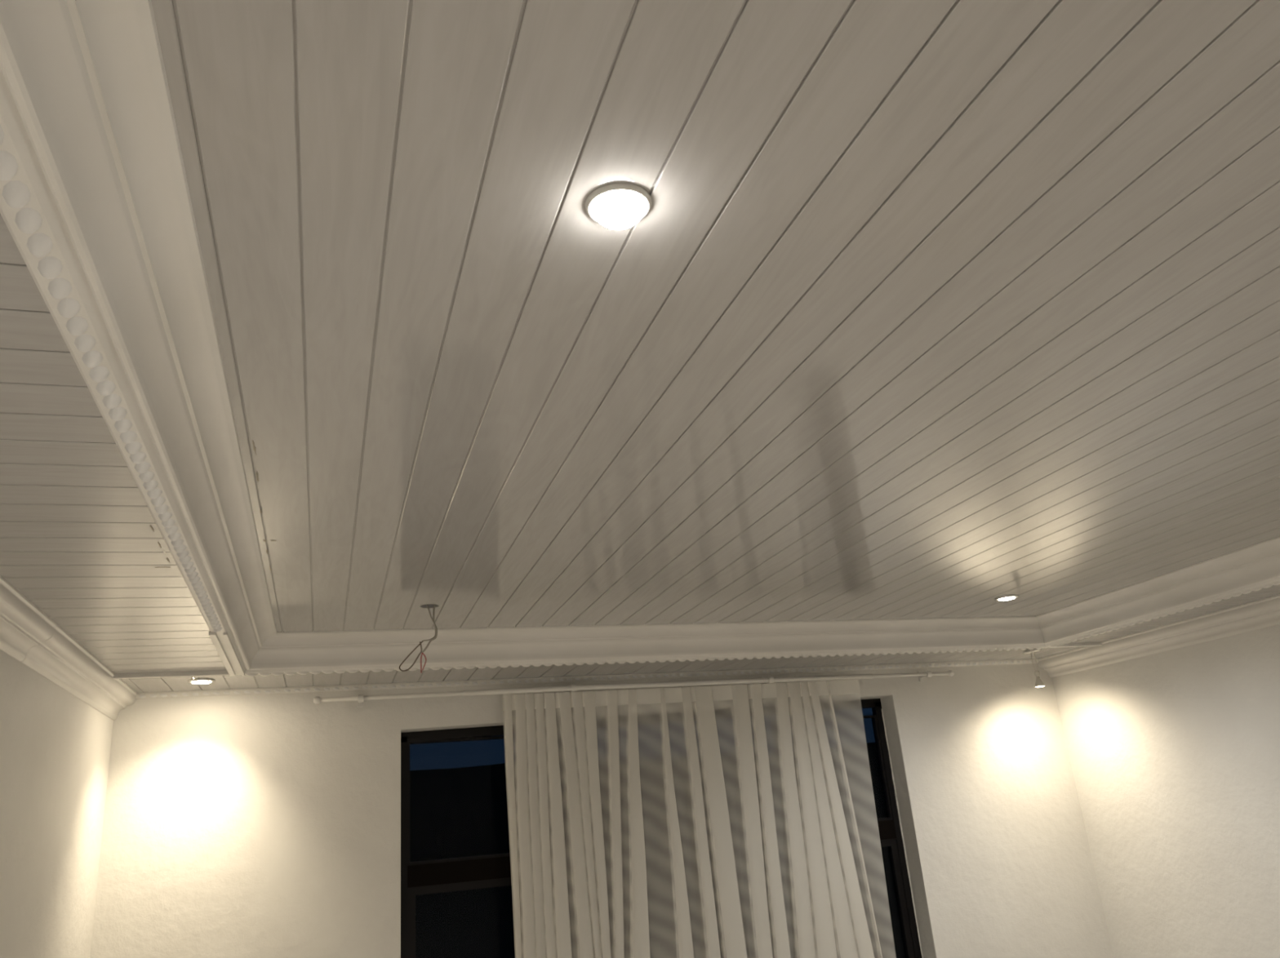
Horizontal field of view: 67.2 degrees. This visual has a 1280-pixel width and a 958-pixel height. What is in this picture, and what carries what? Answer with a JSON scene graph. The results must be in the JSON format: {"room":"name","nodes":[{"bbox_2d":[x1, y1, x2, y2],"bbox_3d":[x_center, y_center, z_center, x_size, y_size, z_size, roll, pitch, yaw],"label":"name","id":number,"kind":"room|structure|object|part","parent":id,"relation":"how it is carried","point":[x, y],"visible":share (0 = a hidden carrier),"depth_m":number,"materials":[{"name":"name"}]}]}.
{"room":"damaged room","nodes":[
{"label":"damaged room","id":0,"kind":"room"},
{"bbox_2d":[0,649,113,957],"bbox_3d":[-1.309,0.854,0.955,0.200,2.750,6.063,2,-21,-18],"label":"wall","id":1,"kind":"structure","parent":0,"point":[55,748],"depth_m":3.08,"materials":[{"name":"white paint"}]},
{"bbox_2d":[0,576,57,662],"bbox_3d":[-1.050,-0.327,0.709,0.082,0.106,4.660,2,-21,-18],"label":"trim","id":2,"kind":"structure","parent":1,"relation":"attached to","point":[23,625],"depth_m":2.59,"materials":[{"name":"white wood"}]},
{"bbox_2d":[20,625,137,720],"bbox_3d":[-1.946,0.715,3.413,0.082,0.106,1.400,2,-21,-18],"label":"trim","id":3,"kind":"structure","parent":1,"relation":"attached to","point":[60,659],"depth_m":3.24,"materials":[{"name":"white wood"}]},
{"bbox_2d":[90,663,1114,957],"bbox_3d":[0.120,1.994,4.502,5.148,2.750,0.200,2,-21,-18],"label":"wall","id":4,"kind":"structure","parent":0,"point":[266,825],"depth_m":4.20,"materials":[{"name":"white paint"}]},
{"bbox_2d":[135,658,1039,699],"bbox_3d":[0.067,0.972,4.753,4.604,0.022,0.024,2,-21,-18],"label":"trim","id":5,"kind":"structure","parent":4,"relation":"attached to","point":[757,672],"depth_m":4.59,"materials":[{"name":"white wood"}]},
{"bbox_2d":[313,670,954,707],"bbox_3d":[0.123,1.013,4.715,3.260,0.061,0.096,2,-21,-18],"label":"curtain rod","id":6,"kind":"object","parent":4,"relation":"attached to","point":[569,688],"visible":0.99,"depth_m":4.62,"materials":[{"name":"white metal"}]},
{"bbox_2d":[502,680,882,957],"bbox_3d":[0.343,2.100,4.355,1.860,2.296,0.048,2,-21,-18],"label":"sheer curtain","id":7,"kind":"object","parent":6,"relation":"hanging from","point":[828,913],"visible":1,"depth_m":4.49,"materials":[{"name":"white fabric"}]},
{"bbox_2d":[400,698,922,957],"bbox_3d":[0.149,1.834,4.622,2.543,1.426,0.044,2,-21,-18],"label":"window","id":8,"kind":"structure","parent":4,"relation":"in","point":[467,873],"depth_m":4.55,"materials":[{"name":"black metal"}]},
{"bbox_3d":[-0.734,1.475,4.473,0.677,0.535,0.034,2,-21,-18],"label":"sash","id":9,"kind":"part","parent":8,"relation":"part of","materials":[{"name":"black glass"}]},
{"bbox_3d":[-0.677,2.128,4.240,0.677,0.677,0.034,2,-21,-18],"label":"sash","id":10,"kind":"part","parent":8,"relation":"part of","materials":[{"name":"black glass"}]},
{"bbox_3d":[1.026,1.523,5.038,0.557,0.535,0.034,2,-21,-18],"label":"sash","id":11,"kind":"part","parent":8,"relation":"part of","materials":[{"name":"black metal"}]},
{"bbox_3d":[1.083,2.176,4.805,0.557,0.677,0.034,2,-21,-18],"label":"sash","id":12,"kind":"part","parent":8,"relation":"part of","materials":[{"name":"black metal"}]},
{"bbox_2d":[0,213,1279,693],"bbox_3d":[0.883,0.004,2.294,4.748,0.017,5.555,2,-21,-18],"label":"ceiling","id":13,"kind":"structure","parent":0,"point":[80,540],"depth_m":2.25,"materials":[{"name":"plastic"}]},
{"bbox_2d":[0,0,276,675],"bbox_3d":[-0.764,-0.170,1.532,0.167,0.154,5.099,2,-21,-18],"label":"trim","id":14,"kind":"structure","parent":13,"relation":"attached to","point":[95,202],"depth_m":1.22,"materials":[{"name":"white wood"}]},
{"bbox_2d":[208,631,244,675],"bbox_3d":[-1.441,0.620,3.376,0.053,0.012,0.797,2,-21,-18],"label":"trim","id":15,"kind":"structure","parent":14,"relation":"attached to","point":[213,637],"depth_m":3.30,"materials":[{"name":"white wood"}]},
{"bbox_2d":[187,678,215,684],"bbox_3d":[-1.770,0.819,3.892,0.102,0.011,0.102,2,-21,-18],"label":"recessed light","id":16,"kind":"object","parent":13,"relation":"in","point":[201,681],"visible":1,"depth_m":3.87,"materials":[{"name":"silver metal"}]},
{"bbox_2d":[237,616,1046,676],"bbox_3d":[0.266,0.725,4.295,3.863,0.154,0.167,2,-21,-18],"label":"trim","id":17,"kind":"structure","parent":13,"relation":"attached to","point":[302,653],"depth_m":4.18,"materials":[{"name":"white wood"}]},
{"bbox_2d":[1022,648,1044,687],"bbox_3d":[2.074,0.979,5.055,0.094,0.223,0.094,2,-21,-18],"label":"light","id":18,"kind":"object","parent":13,"relation":"hanging from","point":[1038,683],"visible":0.96,"depth_m":5.03,"materials":[{"name":"silver metal"}]},
{"bbox_2d":[1034,671,1039,676],"bbox_3d":[2.077,1.018,5.040,0.028,0.031,0.028,2,-21,-18],"label":"socket","id":19,"kind":"object","parent":18,"relation":"attached to","point":[1037,673],"depth_m":5.03,"materials":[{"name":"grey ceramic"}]},
{"bbox_3d":[2.080,1.056,5.027,0.050,0.052,0.050,2,-21,-18],"label":"bulb","id":20,"kind":"part","parent":18,"relation":"part of","materials":[{"name":"beige glass"}]},
{"bbox_2d":[1035,536,1279,648],"bbox_3d":[2.754,-0.075,2.661,0.167,0.154,5.099,2,-21,-18],"label":"trim","id":21,"kind":"structure","parent":13,"relation":"attached to","point":[1256,567],"depth_m":4.11,"materials":[{"name":"white wood"}]},
{"bbox_2d":[151,0,1279,632],"bbox_3d":[0.989,-0.191,2.121,3.569,0.017,4.805,2,-21,-18],"label":"ceiling","id":22,"kind":"structure","parent":0,"point":[916,308],"depth_m":1.59,"materials":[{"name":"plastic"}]},
{"bbox_2d":[399,604,437,673],"bbox_3d":[-0.793,0.566,3.452,0.135,0.259,0.017,1,-20,-16],"label":"electrical cable","id":23,"kind":"object","parent":22,"relation":"hanging from","point":[434,637],"visible":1,"depth_m":3.44,"materials":[{"name":"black plastic"}]},
{"bbox_2d":[585,182,651,230],"bbox_3d":[-0.028,-0.363,1.318,0.092,0.032,0.092,2,-21,-18],"label":"recessed light","id":24,"kind":"object","parent":22,"relation":"in","point":[617,206],"visible":1,"depth_m":1.30,"materials":[{"name":"white glass"}]},
{"bbox_2d":[994,595,1018,601],"bbox_3d":[1.617,0.527,4.249,0.102,0.011,0.102,2,-21,-18],"label":"recessed light","id":25,"kind":"object","parent":22,"relation":"in","point":[1007,597],"visible":1,"depth_m":4.23,"materials":[{"name":"silver metal"}]},
{"bbox_2d":[1051,624,1279,957],"bbox_3d":[3.400,0.982,2.467,0.200,2.750,6.063,2,-21,-18],"label":"wall","id":26,"kind":"structure","parent":0,"point":[1174,754],"depth_m":4.60,"materials":[{"name":"white paint"}]},
{"bbox_2d":[112,642,1102,679],"bbox_3d":[0.210,0.802,4.322,4.708,0.020,0.032,2,-21,-18],"label":"trim","id":27,"kind":"structure","parent":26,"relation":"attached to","point":[202,673],"depth_m":3.68,"materials":[{"name":"white wood"}]},
{"bbox_2d":[1037,594,1279,678],"bbox_3d":[3.184,0.034,2.761,0.082,0.106,6.063,2,-21,-18],"label":"trim","id":28,"kind":"structure","parent":26,"relation":"attached to","point":[1263,613],"depth_m":4.64,"materials":[{"name":"white wood"}]},
{"label":"outside","id":29,"kind":"structure","parent":0,"visible":0},
{"bbox_2d":[409,815,905,957],"bbox_3d":[6.502,39.913,107.238,340.000,0.480,205.237,2,-21,-18],"label":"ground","id":30,"kind":"structure","parent":29,"point":[478,923],"depth_m":23.11,"materials":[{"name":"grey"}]},
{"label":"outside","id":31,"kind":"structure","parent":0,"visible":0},
{"bbox_2d":[409,742,886,858],"bbox_3d":[-8.098,50.294,151.820,320.000,12.028,89.992,2,-21,-18],"label":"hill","id":32,"kind":"structure","parent":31,"point":[464,810],"depth_m":132.35,"materials":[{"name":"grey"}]}
]}

